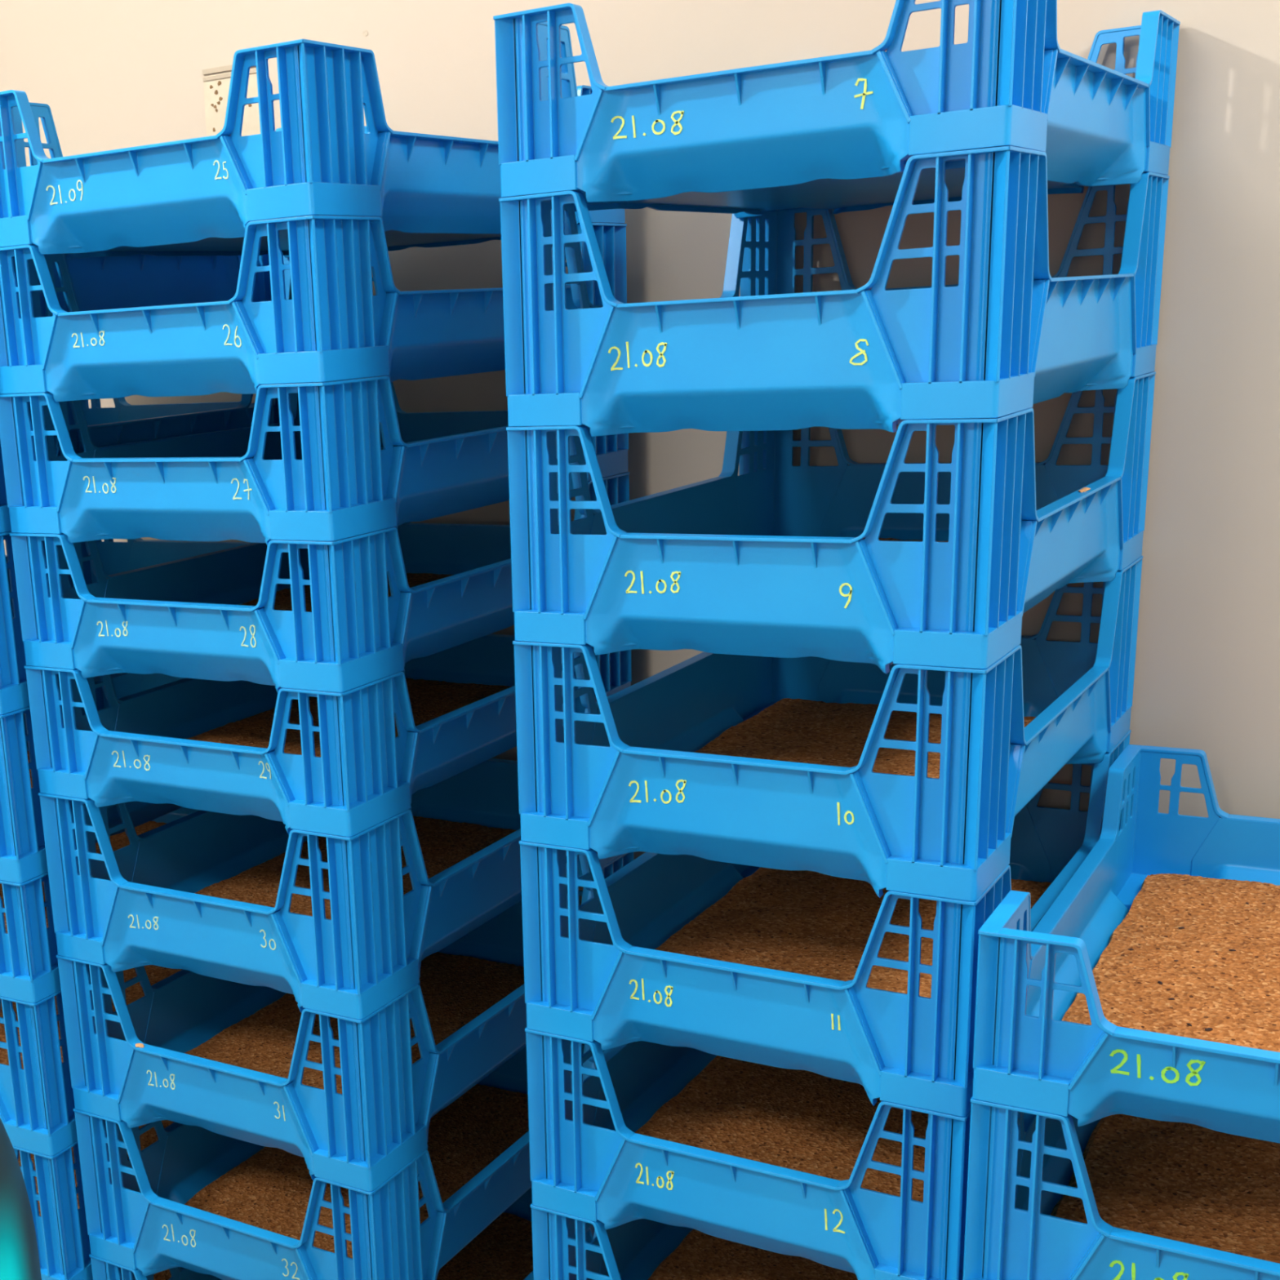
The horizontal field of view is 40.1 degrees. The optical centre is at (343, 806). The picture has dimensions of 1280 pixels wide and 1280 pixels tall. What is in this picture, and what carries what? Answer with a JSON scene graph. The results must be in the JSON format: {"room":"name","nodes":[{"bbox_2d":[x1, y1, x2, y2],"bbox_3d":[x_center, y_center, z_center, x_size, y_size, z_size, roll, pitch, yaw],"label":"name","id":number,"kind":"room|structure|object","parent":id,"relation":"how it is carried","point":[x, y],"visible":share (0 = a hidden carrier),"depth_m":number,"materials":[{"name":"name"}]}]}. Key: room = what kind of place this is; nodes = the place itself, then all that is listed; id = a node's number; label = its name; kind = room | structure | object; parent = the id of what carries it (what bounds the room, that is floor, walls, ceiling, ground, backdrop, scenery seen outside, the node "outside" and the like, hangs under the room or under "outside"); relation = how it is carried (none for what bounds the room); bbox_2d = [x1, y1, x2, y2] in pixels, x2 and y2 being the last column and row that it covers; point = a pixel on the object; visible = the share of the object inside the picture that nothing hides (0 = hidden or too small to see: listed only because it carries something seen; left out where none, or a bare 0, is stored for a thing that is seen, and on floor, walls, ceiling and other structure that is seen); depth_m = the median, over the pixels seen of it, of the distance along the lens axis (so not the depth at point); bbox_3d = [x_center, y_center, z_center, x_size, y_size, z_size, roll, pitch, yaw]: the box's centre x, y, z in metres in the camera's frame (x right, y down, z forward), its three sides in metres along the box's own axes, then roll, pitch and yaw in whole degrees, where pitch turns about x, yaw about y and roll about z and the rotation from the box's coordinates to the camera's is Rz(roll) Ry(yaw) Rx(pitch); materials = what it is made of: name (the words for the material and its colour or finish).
{"room":"insect breeding room","nodes":[
{"label":"insect breeding room","id":0,"kind":"room"},
{"bbox_2d":[0,0,1279,1044],"bbox_3d":[0.561,-0.325,1.985,4.700,2.820,0.100,7,19,34],"label":"wall","id":1,"kind":"structure","parent":0,"point":[111,74],"depth_m":1.80,"materials":[{"name":"beige paint"}]},
{"bbox_2d":[202,64,260,136],"bbox_3d":[-0.145,-0.897,2.235,0.090,0.134,0.004,7,19,34],"label":"card","id":2,"kind":"object","parent":1,"relation":"attached to","point":[216,86],"visible":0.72,"depth_m":2.23,"materials":[{"name":"beige paper"}]},
{"bbox_2d":[362,30,368,36],"bbox_3d":[0.026,-0.950,2.099,0.008,0.007,0.001,7,19,34],"label":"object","id":3,"kind":"structure","parent":1,"relation":"attached to","point":[365,33],"depth_m":2.10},
{"bbox_3d":[-0.291,1.406,1.051,4.500,0.100,3.214,7,19,34],"label":"floor","id":4,"kind":"structure","parent":0,"visible":0},
{"bbox_2d":[0,1118,41,1279],"bbox_3d":[-0.305,0.689,1.346,0.201,1.120,0.201,7,19,34],"label":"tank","id":5,"kind":"object","parent":4,"relation":"on","point":[19,1250],"visible":1,"depth_m":1.22,"materials":[{"name":"teal plastic"}]},
{"bbox_3d":[0.857,0.897,1.645,0.401,0.147,0.606,7,19,33],"label":"crate","id":6,"kind":"object","parent":4,"relation":"on","visible":0},
{"bbox_3d":[0.849,0.766,1.608,0.401,0.147,0.606,7,19,33],"label":"crate","id":7,"kind":"object","parent":6,"relation":"on","visible":0},
{"bbox_3d":[0.840,0.612,1.564,0.401,0.193,0.606,7,19,33],"label":"crate","id":8,"kind":"object","parent":7,"relation":"on","visible":0},
{"bbox_3d":[0.829,0.436,1.515,0.401,0.193,0.606,7,19,33],"label":"crate","id":9,"kind":"object","parent":8,"relation":"on","visible":0},
{"bbox_2d":[963,1097,1279,1279],"bbox_3d":[0.819,0.260,1.465,0.401,0.193,0.606,7,19,33],"label":"crate","id":10,"kind":"object","parent":9,"relation":"on","point":[1022,1162],"visible":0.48,"depth_m":1.31,"materials":[{"name":"blue plastic"}]},
{"bbox_2d":[972,744,1279,1143],"bbox_3d":[0.809,0.106,1.421,0.401,0.146,0.606,7,19,33],"label":"crate","id":11,"kind":"object","parent":10,"relation":"on","point":[1025,1055],"visible":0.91,"depth_m":1.28,"materials":[{"name":"blue plastic"}]},
{"bbox_2d":[1026,817,1279,1143],"bbox_3d":[0.811,0.137,1.430,0.399,0.082,0.604,7,19,33],"label":"basin","id":12,"kind":"object","parent":11,"relation":"in","point":[1102,1068],"depth_m":1.27,"materials":[{"name":"blue plastic"}]},
{"bbox_2d":[1062,873,1279,1052],"bbox_3d":[0.813,0.158,1.437,0.339,0.020,0.545,7,19,33],"label":"bedding","id":13,"kind":"object","parent":11,"relation":"in","point":[1236,994],"visible":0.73,"depth_m":1.49,"materials":[{"name":"brown wood"}]},
{"bbox_2d":[1204,1027,1213,1031],"bbox_3d":[0.690,0.178,1.361,0.007,0.002,0.003,-6,16,-11],"label":"flake","id":14,"kind":"object","parent":13,"relation":"on","point":[1207,1028],"visible":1,"depth_m":1.36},
{"bbox_2d":[1050,1114,1279,1263],"bbox_3d":[0.823,0.335,1.486,0.338,0.020,0.542,7,19,33],"label":"bedding","id":15,"kind":"object","parent":10,"relation":"in","point":[1184,1182],"visible":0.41,"depth_m":1.49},
{"bbox_3d":[0.552,0.949,1.947,0.401,0.193,0.606,7,19,34],"label":"crate","id":16,"kind":"object","parent":4,"relation":"on","visible":0},
{"bbox_3d":[0.541,0.773,1.897,0.401,0.193,0.606,7,19,34],"label":"crate","id":17,"kind":"object","parent":16,"relation":"on","visible":0},
{"bbox_3d":[0.531,0.597,1.847,0.401,0.193,0.606,7,19,34],"label":"crate","id":18,"kind":"object","parent":17,"relation":"on","visible":0},
{"bbox_2d":[530,1203,693,1279],"bbox_3d":[0.520,0.420,1.797,0.401,0.193,0.606,7,19,34],"label":"crate","id":19,"kind":"object","parent":18,"relation":"on","point":[633,1250],"visible":0.09,"depth_m":1.67,"materials":[{"name":"blue plastic"}]},
{"bbox_2d":[595,1218,693,1279],"bbox_3d":[0.523,0.464,1.810,0.399,0.103,0.604,7,19,34],"label":"basin","id":20,"kind":"object","parent":19,"relation":"in","point":[638,1246],"depth_m":1.84,"materials":[{"name":"blue plastic"}]},
{"bbox_2d":[524,1027,970,1279],"bbox_3d":[0.510,0.244,1.748,0.401,0.193,0.606,7,19,34],"label":"crate","id":21,"kind":"object","parent":19,"relation":"on","point":[588,1161],"visible":0.4,"depth_m":1.54,"materials":[{"name":"blue plastic"}]},
{"bbox_2d":[593,1040,879,1279],"bbox_3d":[0.512,0.287,1.760,0.399,0.103,0.604,7,19,34],"label":"basin","id":22,"kind":"object","parent":21,"relation":"in","point":[833,1223],"depth_m":1.55,"materials":[{"name":"blue plastic"}]},
{"bbox_2d":[634,1055,928,1201],"bbox_3d":[0.515,0.319,1.769,0.339,0.020,0.544,7,19,34],"label":"bedding","id":23,"kind":"object","parent":21,"relation":"in","point":[804,1121],"visible":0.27,"depth_m":1.75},
{"bbox_2d":[519,729,1131,1116],"bbox_3d":[0.499,0.068,1.698,0.401,0.193,0.606,7,19,34],"label":"crate","id":24,"kind":"object","parent":21,"relation":"on","point":[593,970],"visible":0.47,"depth_m":1.51,"materials":[{"name":"blue plastic"}]},
{"bbox_2d":[589,804,1050,1106],"bbox_3d":[0.502,0.111,1.710,0.399,0.103,0.604,7,19,34],"label":"basin","id":25,"kind":"object","parent":24,"relation":"in","point":[908,1049],"depth_m":1.48,"materials":[{"name":"blue plastic"}]},
{"bbox_2d":[512,555,1142,901],"bbox_3d":[0.489,-0.108,1.648,0.401,0.193,0.606,7,19,34],"label":"crate","id":26,"kind":"object","parent":24,"relation":"on","point":[624,775],"visible":0.86,"depth_m":1.47,"materials":[{"name":"blue plastic"}]},
{"bbox_2d":[506,371,1155,673],"bbox_3d":[0.478,-0.284,1.598,0.401,0.193,0.606,7,19,34],"label":"crate","id":27,"kind":"object","parent":26,"relation":"on","point":[773,558],"visible":0.97,"depth_m":1.42,"materials":[{"name":"blue plastic"}]},
{"bbox_2d":[498,146,1169,436],"bbox_3d":[0.468,-0.460,1.548,0.401,0.193,0.606,7,19,34],"label":"crate","id":28,"kind":"object","parent":27,"relation":"on","point":[1011,336],"visible":0.98,"depth_m":1.35,"materials":[{"name":"blue plastic"}]},
{"bbox_2d":[493,0,1180,217],"bbox_3d":[0.458,-0.614,1.505,0.401,0.146,0.606,7,19,34],"label":"crate","id":29,"kind":"object","parent":28,"relation":"on","point":[839,133],"visible":0.98,"depth_m":1.32,"materials":[{"name":"blue plastic"}]},
{"bbox_2d":[573,48,1146,217],"bbox_3d":[0.460,-0.583,1.514,0.399,0.082,0.604,7,19,34],"label":"basin","id":30,"kind":"object","parent":29,"relation":"in","point":[839,133],"depth_m":1.30,"materials":[{"name":"blue plastic"}]},
{"bbox_2d":[579,276,1133,436],"bbox_3d":[0.470,-0.417,1.560,0.399,0.103,0.604,7,19,34],"label":"basin","id":31,"kind":"object","parent":28,"relation":"in","point":[769,357],"depth_m":1.32,"materials":[{"name":"blue plastic"}]},
{"bbox_2d":[582,463,1119,673],"bbox_3d":[0.481,-0.241,1.610,0.399,0.103,0.604,7,19,34],"label":"basin","id":32,"kind":"object","parent":27,"relation":"in","point":[766,560],"depth_m":1.40,"materials":[{"name":"blue plastic"}]},
{"bbox_2d":[862,537,948,542],"bbox_3d":[0.482,-0.209,1.619,0.339,0.020,0.544,7,19,34],"label":"bedding","id":33,"kind":"object","parent":27,"relation":"in","point":[880,539],"visible":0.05,"depth_m":1.84,"materials":[{"name":"brown wood"}]},
{"bbox_2d":[1078,487,1089,492],"bbox_3d":[0.658,-0.282,1.519,0.007,0.002,0.030,9,20,38],"label":"crumb","id":34,"kind":"object","parent":27,"relation":"on","point":[1084,489],"visible":1,"depth_m":1.51,"materials":[{"name":"beige food"}]},
{"bbox_2d":[586,637,1108,897],"bbox_3d":[0.491,-0.065,1.660,0.399,0.103,0.604,7,19,34],"label":"basin","id":35,"kind":"object","parent":26,"relation":"in","point":[948,836],"depth_m":1.46,"materials":[{"name":"blue plastic"}]},
{"bbox_2d":[693,697,1035,778],"bbox_3d":[0.493,-0.033,1.669,0.340,0.021,0.545,7,19,34],"label":"bedding","id":36,"kind":"object","parent":26,"relation":"in","point":[788,730],"visible":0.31,"depth_m":1.78,"materials":[{"name":"brown wood"}]},
{"bbox_2d":[655,866,1052,997],"bbox_3d":[0.503,0.143,1.719,0.338,0.020,0.542,7,19,34],"label":"bedding","id":37,"kind":"object","parent":24,"relation":"in","point":[808,922],"visible":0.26,"depth_m":1.76,"materials":[{"name":"brown wood"}]},
{"bbox_2d":[648,1229,857,1279],"bbox_3d":[0.525,0.495,1.819,0.340,0.021,0.545,7,19,34],"label":"bedding","id":38,"kind":"object","parent":19,"relation":"in","point":[700,1255],"visible":0.09,"depth_m":1.83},
{"bbox_3d":[0.070,0.904,2.210,0.401,0.193,0.606,8,19,34],"label":"crate","id":39,"kind":"object","parent":4,"relation":"on","visible":0},
{"bbox_3d":[0.060,0.727,2.160,0.401,0.193,0.606,8,19,34],"label":"crate","id":40,"kind":"object","parent":39,"relation":"on","visible":0},
{"bbox_2d":[88,1186,594,1279],"bbox_3d":[0.049,0.551,2.110,0.401,0.193,0.606,8,19,34],"label":"crate","id":41,"kind":"object","parent":40,"relation":"on","point":[102,1269],"visible":0.06,"depth_m":2.07,"materials":[{"name":"blue plastic"}]},
{"bbox_2d":[73,1044,605,1279],"bbox_3d":[0.039,0.375,2.060,0.401,0.193,0.606,8,19,34],"label":"crate","id":42,"kind":"object","parent":41,"relation":"on","point":[137,1215],"visible":0.47,"depth_m":1.88,"materials":[{"name":"blue plastic"}]},
{"bbox_2d":[56,852,633,1191],"bbox_3d":[0.028,0.199,2.010,0.401,0.193,0.606,8,19,34],"label":"crate","id":43,"kind":"object","parent":42,"relation":"on","point":[359,1137],"visible":0.54,"depth_m":1.81,"materials":[{"name":"blue plastic"}]},
{"bbox_2d":[135,1043,144,1048],"bbox_3d":[-0.219,0.256,1.829,0.013,0.003,0.009,7,19,34],"label":"crumb","id":44,"kind":"object","parent":43,"relation":"in","point":[137,1045],"visible":1,"depth_m":1.83,"materials":[{"name":"beige food"}]},
{"bbox_2d":[119,901,526,1180],"bbox_3d":[0.031,0.242,2.022,0.399,0.103,0.604,8,19,34],"label":"basin","id":45,"kind":"object","parent":43,"relation":"in","point":[354,1134],"depth_m":1.81,"materials":[{"name":"blue plastic"}]},
{"bbox_2d":[38,758,621,1019],"bbox_3d":[0.018,0.023,1.960,0.401,0.193,0.606,8,19,34],"label":"crate","id":46,"kind":"object","parent":43,"relation":"on","point":[135,904],"visible":0.57,"depth_m":1.77,"materials":[{"name":"blue plastic"}]},
{"bbox_2d":[24,634,631,836],"bbox_3d":[0.008,-0.131,1.917,0.401,0.146,0.606,8,19,34],"label":"crate","id":47,"kind":"object","parent":46,"relation":"on","point":[135,748],"visible":0.68,"depth_m":1.73,"materials":[{"name":"blue plastic"}]},
{"bbox_2d":[9,471,629,693],"bbox_3d":[0.000,-0.263,1.880,0.401,0.146,0.606,8,19,34],"label":"crate","id":48,"kind":"object","parent":47,"relation":"on","point":[185,618],"visible":0.8,"depth_m":1.69,"materials":[{"name":"blue plastic"}]},
{"bbox_2d":[72,524,514,693],"bbox_3d":[0.002,-0.232,1.889,0.399,0.082,0.604,8,19,34],"label":"basin","id":49,"kind":"object","parent":48,"relation":"in","point":[185,618],"depth_m":1.69,"materials":[{"name":"blue plastic"}]},
{"bbox_2d":[0,375,628,546],"bbox_3d":[-0.007,-0.394,1.843,0.401,0.146,0.606,8,19,34],"label":"crate","id":50,"kind":"object","parent":48,"relation":"on","point":[343,459],"visible":0.74,"depth_m":1.64,"materials":[{"name":"blue plastic"}]},
{"bbox_2d":[0,215,626,401],"bbox_3d":[-0.015,-0.526,1.805,0.401,0.146,0.606,8,19,34],"label":"crate","id":51,"kind":"object","parent":50,"relation":"on","point":[323,321],"visible":0.85,"depth_m":1.58,"materials":[{"name":"blue plastic"}]},
{"bbox_2d":[44,288,577,401],"bbox_3d":[-0.013,-0.495,1.814,0.399,0.082,0.604,8,19,34],"label":"basin","id":52,"kind":"object","parent":51,"relation":"in","point":[239,344],"depth_m":1.58,"materials":[{"name":"blue plastic"}]},
{"bbox_2d":[0,39,625,258],"bbox_3d":[-0.023,-0.658,1.768,0.401,0.146,0.606,8,19,34],"label":"crate","id":53,"kind":"object","parent":51,"relation":"on","point":[195,197],"visible":0.74,"depth_m":1.54,"materials":[{"name":"blue plastic"}]},
{"bbox_2d":[29,132,579,258],"bbox_3d":[-0.021,-0.626,1.777,0.399,0.082,0.604,8,19,34],"label":"basin","id":54,"kind":"object","parent":53,"relation":"in","point":[195,197],"depth_m":1.56,"materials":[{"name":"blue plastic"}]},
{"bbox_2d":[58,412,586,546],"bbox_3d":[-0.006,-0.363,1.851,0.399,0.082,0.604,8,19,34],"label":"basin","id":55,"kind":"object","parent":50,"relation":"in","point":[216,486],"depth_m":1.63,"materials":[{"name":"blue plastic"}]},
{"bbox_2d":[239,573,453,611],"bbox_3d":[0.003,-0.210,1.895,0.340,0.021,0.545,8,19,34],"label":"bedding","id":56,"kind":"object","parent":48,"relation":"in","point":[283,597],"visible":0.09,"depth_m":2.03,"materials":[{"name":"brown wood"}]},
{"bbox_2d":[185,678,511,756],"bbox_3d":[0.011,-0.078,1.932,0.338,0.020,0.542,8,19,34],"label":"bedding","id":57,"kind":"object","parent":47,"relation":"in","point":[429,700],"visible":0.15,"depth_m":2.01,"materials":[{"name":"brown wood"}]},
{"bbox_2d":[195,816,516,919],"bbox_3d":[0.022,0.098,1.982,0.339,0.020,0.544,8,19,34],"label":"bedding","id":58,"kind":"object","parent":46,"relation":"in","point":[443,844],"visible":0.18,"depth_m":2.05,"materials":[{"name":"brown wood"}]},
{"bbox_2d":[184,951,524,1093],"bbox_3d":[0.033,0.274,2.032,0.340,0.021,0.545,8,19,34],"label":"bedding","id":59,"kind":"object","parent":43,"relation":"in","point":[456,989],"visible":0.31,"depth_m":2.07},
{"bbox_2d":[184,1084,528,1258],"bbox_3d":[0.043,0.450,2.082,0.338,0.020,0.542,8,19,34],"label":"bedding","id":60,"kind":"object","parent":42,"relation":"in","point":[270,1190],"visible":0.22,"depth_m":2.08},
{"bbox_2d":[436,1212,533,1279],"bbox_3d":[0.053,0.626,2.131,0.339,0.020,0.544,8,19,34],"label":"bedding","id":61,"kind":"object","parent":41,"relation":"in","point":[503,1251],"visible":0.16,"depth_m":2.22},
{"bbox_3d":[-0.293,0.891,2.417,0.401,0.147,0.606,7,19,32],"label":"crate","id":62,"kind":"object","parent":4,"relation":"on","visible":0},
{"bbox_3d":[-0.302,0.737,2.374,0.401,0.193,0.606,7,19,32],"label":"crate","id":63,"kind":"object","parent":62,"relation":"on","visible":0},
{"bbox_3d":[-0.312,0.561,2.324,0.401,0.193,0.606,7,19,32],"label":"crate","id":64,"kind":"object","parent":63,"relation":"on","visible":0},
{"bbox_2d":[12,1141,128,1279],"bbox_3d":[-0.323,0.384,2.274,0.401,0.193,0.606,7,19,32],"label":"crate","id":65,"kind":"object","parent":64,"relation":"on","point":[63,1241],"visible":0.07,"depth_m":1.95,"materials":[{"name":"blue plastic"}]},
{"bbox_2d":[0,990,113,1155],"bbox_3d":[-0.334,0.208,2.224,0.401,0.193,0.606,7,19,32],"label":"crate","id":66,"kind":"object","parent":65,"relation":"on","point":[37,1101],"visible":0.08,"depth_m":1.90,"materials":[{"name":"blue plastic"}]},
{"bbox_2d":[0,1095,10,1127],"bbox_3d":[-0.331,0.251,2.236,0.399,0.103,0.604,7,19,32],"label":"basin","id":67,"kind":"object","parent":66,"relation":"in","point":[5,1100],"depth_m":1.93,"materials":[{"name":"blue plastic"}]},
{"bbox_2d":[0,964,182,1069],"bbox_3d":[-0.329,0.283,2.246,0.339,0.020,0.544,7,19,32],"label":"bedding","id":68,"kind":"object","parent":66,"relation":"in","point":[155,974],"visible":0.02,"depth_m":2.32,"materials":[{"name":"brown wood"}]},
{"bbox_2d":[0,807,199,1003],"bbox_3d":[-0.343,0.054,2.181,0.401,0.146,0.606,7,19,32],"label":"crate","id":69,"kind":"object","parent":66,"relation":"on","point":[29,967],"visible":0.07,"depth_m":1.85,"materials":[{"name":"blue plastic"}]},
{"bbox_2d":[0,821,166,933],"bbox_3d":[-0.340,0.107,2.195,0.338,0.020,0.542,7,19,32],"label":"bedding","id":70,"kind":"object","parent":69,"relation":"in","point":[121,840],"visible":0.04,"depth_m":2.38,"materials":[{"name":"brown wood"}]},
{"bbox_2d":[0,673,185,883],"bbox_3d":[-0.352,-0.100,2.137,0.401,0.193,0.606,7,19,32],"label":"crate","id":71,"kind":"object","parent":69,"relation":"on","point":[23,856],"visible":0.12,"depth_m":1.82,"materials":[{"name":"blue plastic"}]},
{"bbox_2d":[26,751,32,787],"bbox_3d":[-0.348,-0.025,2.158,0.340,0.021,0.545,7,19,32],"label":"bedding","id":72,"kind":"object","parent":71,"relation":"in","point":[27,751],"visible":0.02,"depth_m":2.21,"materials":[{"name":"brown wood"}]},
{"bbox_2d":[0,531,252,715],"bbox_3d":[-0.362,-0.276,2.087,0.401,0.193,0.606,7,19,32],"label":"crate","id":73,"kind":"object","parent":71,"relation":"on","point":[116,557],"visible":0.08,"depth_m":1.80,"materials":[{"name":"blue plastic"}]},
{"bbox_2d":[0,393,279,533],"bbox_3d":[-0.373,-0.452,2.037,0.401,0.193,0.606,7,19,32],"label":"crate","id":74,"kind":"object","parent":73,"relation":"on","point":[124,423],"visible":0.1,"depth_m":2.02,"materials":[{"name":"blue plastic"}]},
{"bbox_2d":[53,402,251,454],"bbox_3d":[-0.370,-0.409,2.050,0.399,0.103,0.604,7,19,32],"label":"basin","id":75,"kind":"object","parent":74,"relation":"in","point":[124,423],"depth_m":2.02,"materials":[{"name":"blue plastic"}]},
{"bbox_2d":[37,253,271,317],"bbox_3d":[-0.384,-0.628,1.988,0.401,0.193,0.606,7,19,32],"label":"crate","id":76,"kind":"object","parent":74,"relation":"on","point":[140,280],"visible":0.2,"depth_m":1.91,"materials":[{"name":"blue plastic"}]},
{"bbox_2d":[150,807,199,823],"bbox_3d":[-0.341,0.086,2.189,0.399,0.082,0.604,7,19,32],"label":"basin","id":77,"kind":"object","parent":69,"relation":"in","point":[181,812],"depth_m":2.46,"materials":[{"name":"blue plastic"}]},
{"bbox_2d":[17,1120,174,1216],"bbox_3d":[-0.318,0.459,2.295,0.340,0.021,0.545,7,19,32],"label":"bedding","id":78,"kind":"object","parent":65,"relation":"in","point":[148,1137],"visible":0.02,"depth_m":2.29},
{"bbox_2d":[153,1269,171,1279],"bbox_3d":[-0.308,0.635,2.345,0.338,0.020,0.542,7,19,32],"label":"bedding","id":79,"kind":"object","parent":64,"relation":"in","point":[166,1274],"visible":0.02,"depth_m":2.31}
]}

